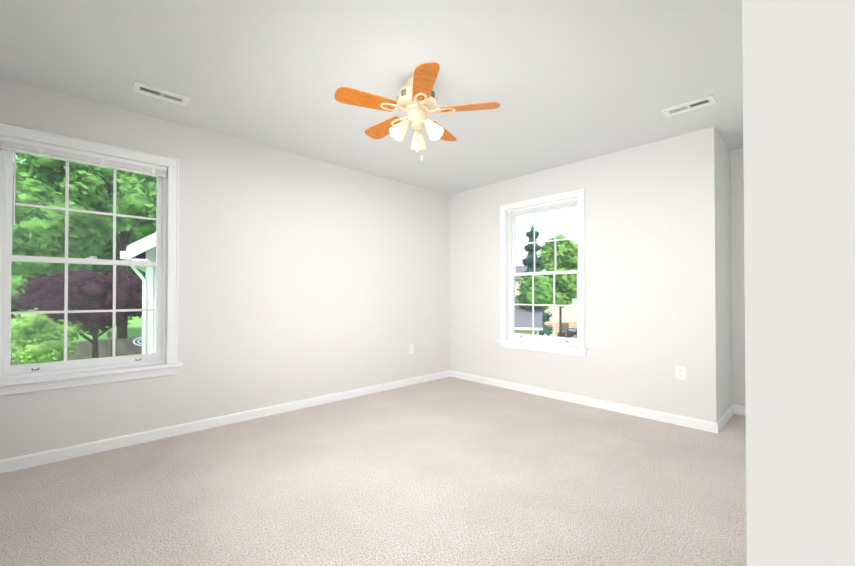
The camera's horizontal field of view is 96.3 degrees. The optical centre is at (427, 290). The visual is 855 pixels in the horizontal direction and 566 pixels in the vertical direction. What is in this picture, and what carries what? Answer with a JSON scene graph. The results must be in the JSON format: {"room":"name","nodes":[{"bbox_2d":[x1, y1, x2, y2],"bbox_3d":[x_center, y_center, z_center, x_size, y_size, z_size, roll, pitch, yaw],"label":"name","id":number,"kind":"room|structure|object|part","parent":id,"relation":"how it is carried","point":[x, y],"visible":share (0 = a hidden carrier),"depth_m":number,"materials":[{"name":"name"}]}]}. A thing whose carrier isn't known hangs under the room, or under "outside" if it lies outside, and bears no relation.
{"room":"empty bedroom","nodes":[
{"label":"empty bedroom","id":0,"kind":"room"},
{"bbox_2d":[0,77,449,459],"bbox_3d":[-1.548,-0.084,3.485,5.250,2.440,0.140,1,-1,-43],"label":"wall","id":1,"kind":"structure","parent":0,"point":[301,277],"depth_m":3.45,"materials":[{"name":"white paint"}]},
{"bbox_2d":[0,123,182,395],"bbox_3d":[-2.361,-0.187,2.689,1.071,1.676,0.198,1,-1,-43],"label":"window","id":2,"kind":"structure","parent":1,"relation":"in","point":[170,365],"depth_m":2.69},
{"bbox_3d":[-2.398,-0.190,2.729,0.899,1.558,0.088,1,-1,-43],"label":"left window sashes","id":3,"kind":"part","parent":2,"relation":"part of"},
{"bbox_2d":[0,135,166,225],"bbox_3d":[-2.344,-0.679,2.676,0.867,0.554,0.052,1,-1,-43],"label":"window blind","id":4,"kind":"object","parent":2,"relation":"attached to","point":[15,145],"visible":0.98,"depth_m":2.60,"materials":[{"name":"white plastic"}]},
{"bbox_3d":[-2.383,0.143,2.709,0.576,0.769,0.034,1,-1,-43],"label":"left window hardware","id":5,"kind":"part","parent":2,"relation":"part of","materials":[{"name":"white wood"}]},
{"bbox_2d":[0,370,449,473],"bbox_3d":[-1.496,1.095,3.418,4.970,0.080,0.012,1,-1,-43],"label":"baseboard","id":6,"kind":"structure","parent":1,"relation":"attached to","point":[37,459],"depth_m":3.02,"materials":[{"name":"white wood"}]},
{"bbox_2d":[409,344,412,353],"bbox_3d":[-0.198,0.713,4.657,0.070,0.114,0.006,1,-1,-43],"label":"electrical outlet","id":7,"kind":"object","parent":1,"relation":"attached to","point":[410,348],"visible":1,"depth_m":4.65,"materials":[{"name":"white plastic"}]},
{"bbox_2d":[0,0,742,194],"bbox_3d":[0.448,-1.380,1.925,5.980,0.120,5.170,1,-1,-43],"label":"ceiling","id":8,"kind":"structure","parent":0,"point":[563,82],"depth_m":2.27,"materials":[{"name":"white paint"}]},
{"bbox_2d":[132,81,190,105],"bbox_3d":[-1.778,-1.309,2.560,0.306,0.009,0.145,1,-1,-43],"label":"ceiling vent","id":9,"kind":"object","parent":8,"relation":"in","point":[155,92],"visible":1,"depth_m":2.55,"materials":[{"name":"white metal"}]},
{"bbox_2d":[334,62,499,160],"bbox_3d":[-0.094,-1.064,2.448,0.997,0.500,0.957,1,-1,-43],"label":"ceiling fan","id":10,"kind":"object","parent":8,"relation":"attached to","point":[416,102],"visible":1,"depth_m":2.34,"materials":[{"name":"brown wood"}]},
{"bbox_2d":[661,95,716,116],"bbox_3d":[1.859,-1.307,2.725,0.140,0.009,0.305,1,-1,-43],"label":"ceiling vent","id":11,"kind":"object","parent":8,"relation":"in","point":[691,105],"visible":1,"depth_m":2.72,"materials":[{"name":"white metal"}]},
{"bbox_2d":[0,377,746,565],"bbox_3d":[0.448,1.180,1.899,5.980,0.120,5.170,1,-1,-43],"label":"floor","id":12,"kind":"structure","parent":0,"point":[449,471],"depth_m":2.13,"materials":[{"name":"carpet"}]},
{"bbox_2d":[450,132,694,417],"bbox_3d":[1.300,-0.077,4.196,0.140,2.440,2.750,1,-1,-43],"label":"wall","id":13,"kind":"structure","parent":0,"point":[639,282],"depth_m":3.61,"materials":[{"name":"white paint"}]},
{"bbox_2d":[497,188,587,356],"bbox_3d":[1.259,-0.172,4.212,0.198,1.676,1.071,1,-1,-43],"label":"window","id":14,"kind":"structure","parent":13,"relation":"in","point":[580,349],"depth_m":4.26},
{"bbox_2d":[507,197,577,256],"bbox_3d":[1.241,-0.664,4.200,0.052,0.554,0.867,1,-1,-43],"label":"window blind","id":15,"kind":"object","parent":14,"relation":"attached to","point":[571,202],"visible":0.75,"depth_m":4.16,"materials":[{"name":"white plastic"}]},
{"bbox_3d":[1.299,-0.174,4.250,0.088,1.558,0.899,1,-1,-43],"label":"right window sashes","id":16,"kind":"part","parent":14,"relation":"part of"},
{"bbox_2d":[450,370,715,432],"bbox_3d":[1.293,1.102,4.080,0.012,0.080,2.890,1,-1,-43],"label":"baseboard","id":17,"kind":"structure","parent":13,"relation":"attached to","point":[699,424],"depth_m":3.69,"materials":[{"name":"white wood"}]},
{"bbox_2d":[676,365,684,379],"bbox_3d":[2.123,0.692,3.213,0.006,0.114,0.070,1,-1,-43],"label":"electrical outlet","id":18,"kind":"object","parent":13,"relation":"attached to","point":[680,372],"visible":1,"depth_m":3.21,"materials":[{"name":"white plastic"}]},
{"bbox_2d":[693,127,732,422],"bbox_3d":[2.559,-0.085,3.399,0.870,2.440,0.140,1,-1,-43],"label":"wall","id":19,"kind":"structure","parent":0,"point":[712,272],"depth_m":3.12,"materials":[{"name":"white paint"}]},
{"bbox_2d":[716,405,733,432],"bbox_3d":[2.556,1.094,3.279,0.742,0.080,0.012,1,-1,-43],"label":"baseboard return","id":20,"kind":"object","parent":19,"relation":"attached to","point":[722,421],"visible":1,"depth_m":3.22,"materials":[{"name":"white wood"}]},
{"bbox_2d":[730,148,745,406],"bbox_3d":[3.561,-0.090,2.874,0.140,2.440,2.000,1,-1,-43],"label":"wall","id":21,"kind":"structure","parent":0,"point":[738,284],"depth_m":3.52,"materials":[{"name":"white paint"}]},
{"bbox_2d":[734,405,745,415],"bbox_3d":[3.505,1.089,2.810,0.012,0.080,2.000,1,-1,-43],"label":"baseboard","id":22,"kind":"structure","parent":21,"relation":"attached to","point":[739,410],"depth_m":3.49,"materials":[{"name":"white wood"}]},
{"bbox_2d":[742,0,854,565],"bbox_3d":[0.781,-0.121,-0.168,0.120,2.440,1.414,1,-1,-43],"label":"wall","id":23,"kind":"structure","parent":0,"point":[799,150],"depth_m":0.28,"materials":[{"name":"white paint"}]},
{"label":"outside","id":24,"kind":"structure","parent":0,"visible":0},
{"bbox_2d":[11,316,556,358],"bbox_3d":[0.530,8.469,28.105,280.000,6.160,280.000,1,-1,-43],"label":"lawn","id":25,"kind":"structure","parent":24,"point":[137,332],"depth_m":52.97,"materials":[{"name":"green plant"}]},
{"bbox_2d":[10,308,87,364],"bbox_3d":[-17.365,3.196,17.539,2.713,4.769,2.524,1,-1,-43],"label":"bush","id":26,"kind":"object","parent":25,"relation":"on","point":[38,344],"depth_m":16.90,"materials":[{"name":"green plant"}]},
{"bbox_2d":[11,176,105,279],"bbox_3d":[-31.246,-1.573,31.247,7.872,14.587,8.524,1,-1,-43],"label":"tree","id":27,"kind":"object","parent":25,"relation":"on","point":[50,241],"depth_m":29.73,"materials":[{"name":"green plant"}]},
{"bbox_2d":[13,152,130,341],"bbox_3d":[-34.913,-4.848,37.214,11.733,21.259,12.117,1,-1,-43],"label":"tree","id":28,"kind":"object","parent":25,"relation":"on","point":[84,185],"depth_m":35.01,"materials":[{"name":"green plant"}]},
{"bbox_2d":[10,338,141,365],"bbox_3d":[-26.989,4.576,24.449,23.079,2.150,0.154,1,-1,-43],"label":"fence","id":29,"kind":"object","parent":25,"relation":"on","point":[125,349],"depth_m":27.70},
{"bbox_2d":[11,266,141,357],"bbox_3d":[-18.690,2.069,21.479,6.597,7.104,6.295,1,-1,-43],"label":"maple tree","id":30,"kind":"object","parent":25,"relation":"on","point":[49,299],"depth_m":20.12,"materials":[{"name":"purple plant"}]},
{"bbox_2d":[11,264,143,318],"bbox_3d":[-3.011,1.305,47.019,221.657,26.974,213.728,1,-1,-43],"label":"tree","id":31,"kind":"object","parent":25,"relation":"on","point":[15,279],"depth_m":78.99,"materials":[{"name":"green plant"}]},
{"bbox_2d":[54,238,139,333],"bbox_3d":[-42.967,-1.780,48.799,11.146,15.361,11.936,1,-1,-43],"label":"tree","id":32,"kind":"object","parent":25,"relation":"on","point":[101,254],"depth_m":46.84,"materials":[{"name":"green plant"}]},
{"bbox_2d":[71,168,144,338],"bbox_3d":[-34.306,-6.048,43.306,13.135,23.785,11.656,1,-1,-43],"label":"tree","id":33,"kind":"object","parent":25,"relation":"on","point":[125,239],"depth_m":42.88,"materials":[{"name":"green plant"}]},
{"bbox_2d":[106,331,111,356],"bbox_3d":[-23.126,4.193,27.825,0.380,2.386,0.300,1,-1,-43],"label":"birdhouse","id":34,"kind":"object","parent":25,"relation":"on","point":[109,334],"depth_m":27.79,"materials":[{"name":"grey wood"}]},
{"bbox_2d":[108,252,145,277],"bbox_3d":[-36.542,-1.923,50.705,9.700,15.929,9.639,1,-1,-43],"label":"tree","id":35,"kind":"object","parent":25,"relation":"on","point":[131,271],"depth_m":49.33,"materials":[{"name":"green plant"}]},
{"bbox_2d":[111,172,156,236],"bbox_3d":[-22.102,-3.436,33.729,9.118,18.477,9.172,1,-1,-43],"label":"tree","id":36,"kind":"object","parent":25,"relation":"on","point":[144,185],"depth_m":31.15,"materials":[{"name":"green plant"}]},
{"bbox_2d":[132,336,141,345],"bbox_3d":[-21.308,4.393,28.899,1.700,2.008,1.642,1,-1,-43],"label":"hoop","id":37,"kind":"object","parent":25,"relation":"on","point":[138,341],"depth_m":28.34},
{"bbox_2d":[120,232,156,353],"bbox_3d":[-4.942,0.759,14.048,8.900,8.970,9.720,0,-1,-32],"label":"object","id":38,"kind":"object","parent":25,"relation":"on","point":[148,253],"depth_m":8.08,"materials":[{"name":"white wood"}]},
{"bbox_2d":[515,296,542,334],"bbox_3d":[4.997,3.341,32.710,9.340,5.658,10.100,0,-1,17],"label":"outbuilding","id":39,"kind":"structure","parent":25,"relation":"on","point":[525,315],"depth_m":27.79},
{"bbox_2d":[516,275,552,310],"bbox_3d":[8.389,2.575,29.578,3.039,7.910,3.159,1,-1,-43],"label":"tree","id":40,"kind":"object","parent":25,"relation":"on","point":[542,295],"depth_m":28.85,"materials":[{"name":"green plant"}]},
{"bbox_2d":[516,224,553,335],"bbox_3d":[9.242,0.392,33.618,3.988,12.430,3.905,1,-1,-43],"label":"spruce tree","id":41,"kind":"object","parent":25,"relation":"on","point":[529,263],"depth_m":33.20,"materials":[{"name":"green plant"}]},
{"bbox_2d":[515,266,576,331],"bbox_3d":[30.735,2.103,85.841,31.744,14.676,11.300,0,-1,-20],"label":"neighboring house","id":42,"kind":"structure","parent":25,"relation":"on","point":[569,320],"depth_m":81.01,"materials":[{"name":"beige"}]},
{"bbox_2d":[537,233,577,336],"bbox_3d":[15.152,0.523,43.172,5.734,13.443,5.800,1,-1,-43],"label":"tree","id":43,"kind":"object","parent":25,"relation":"on","point":[562,284],"depth_m":42.01,"materials":[{"name":"green plant"}]},
{"bbox_3d":[23.721,7.967,64.765,75.436,3.017,36.476,1,-1,-43],"label":"driveway","id":44,"kind":"object","parent":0,"visible":0},
{"bbox_2d":[557,328,576,337],"bbox_3d":[22.930,6.842,59.490,5.728,1.805,2.185,0,-1,-27],"label":"pickup","id":45,"kind":"object","parent":44,"relation":"on","point":[568,334],"depth_m":58.50,"materials":[{"name":"black metal"}]}
]}

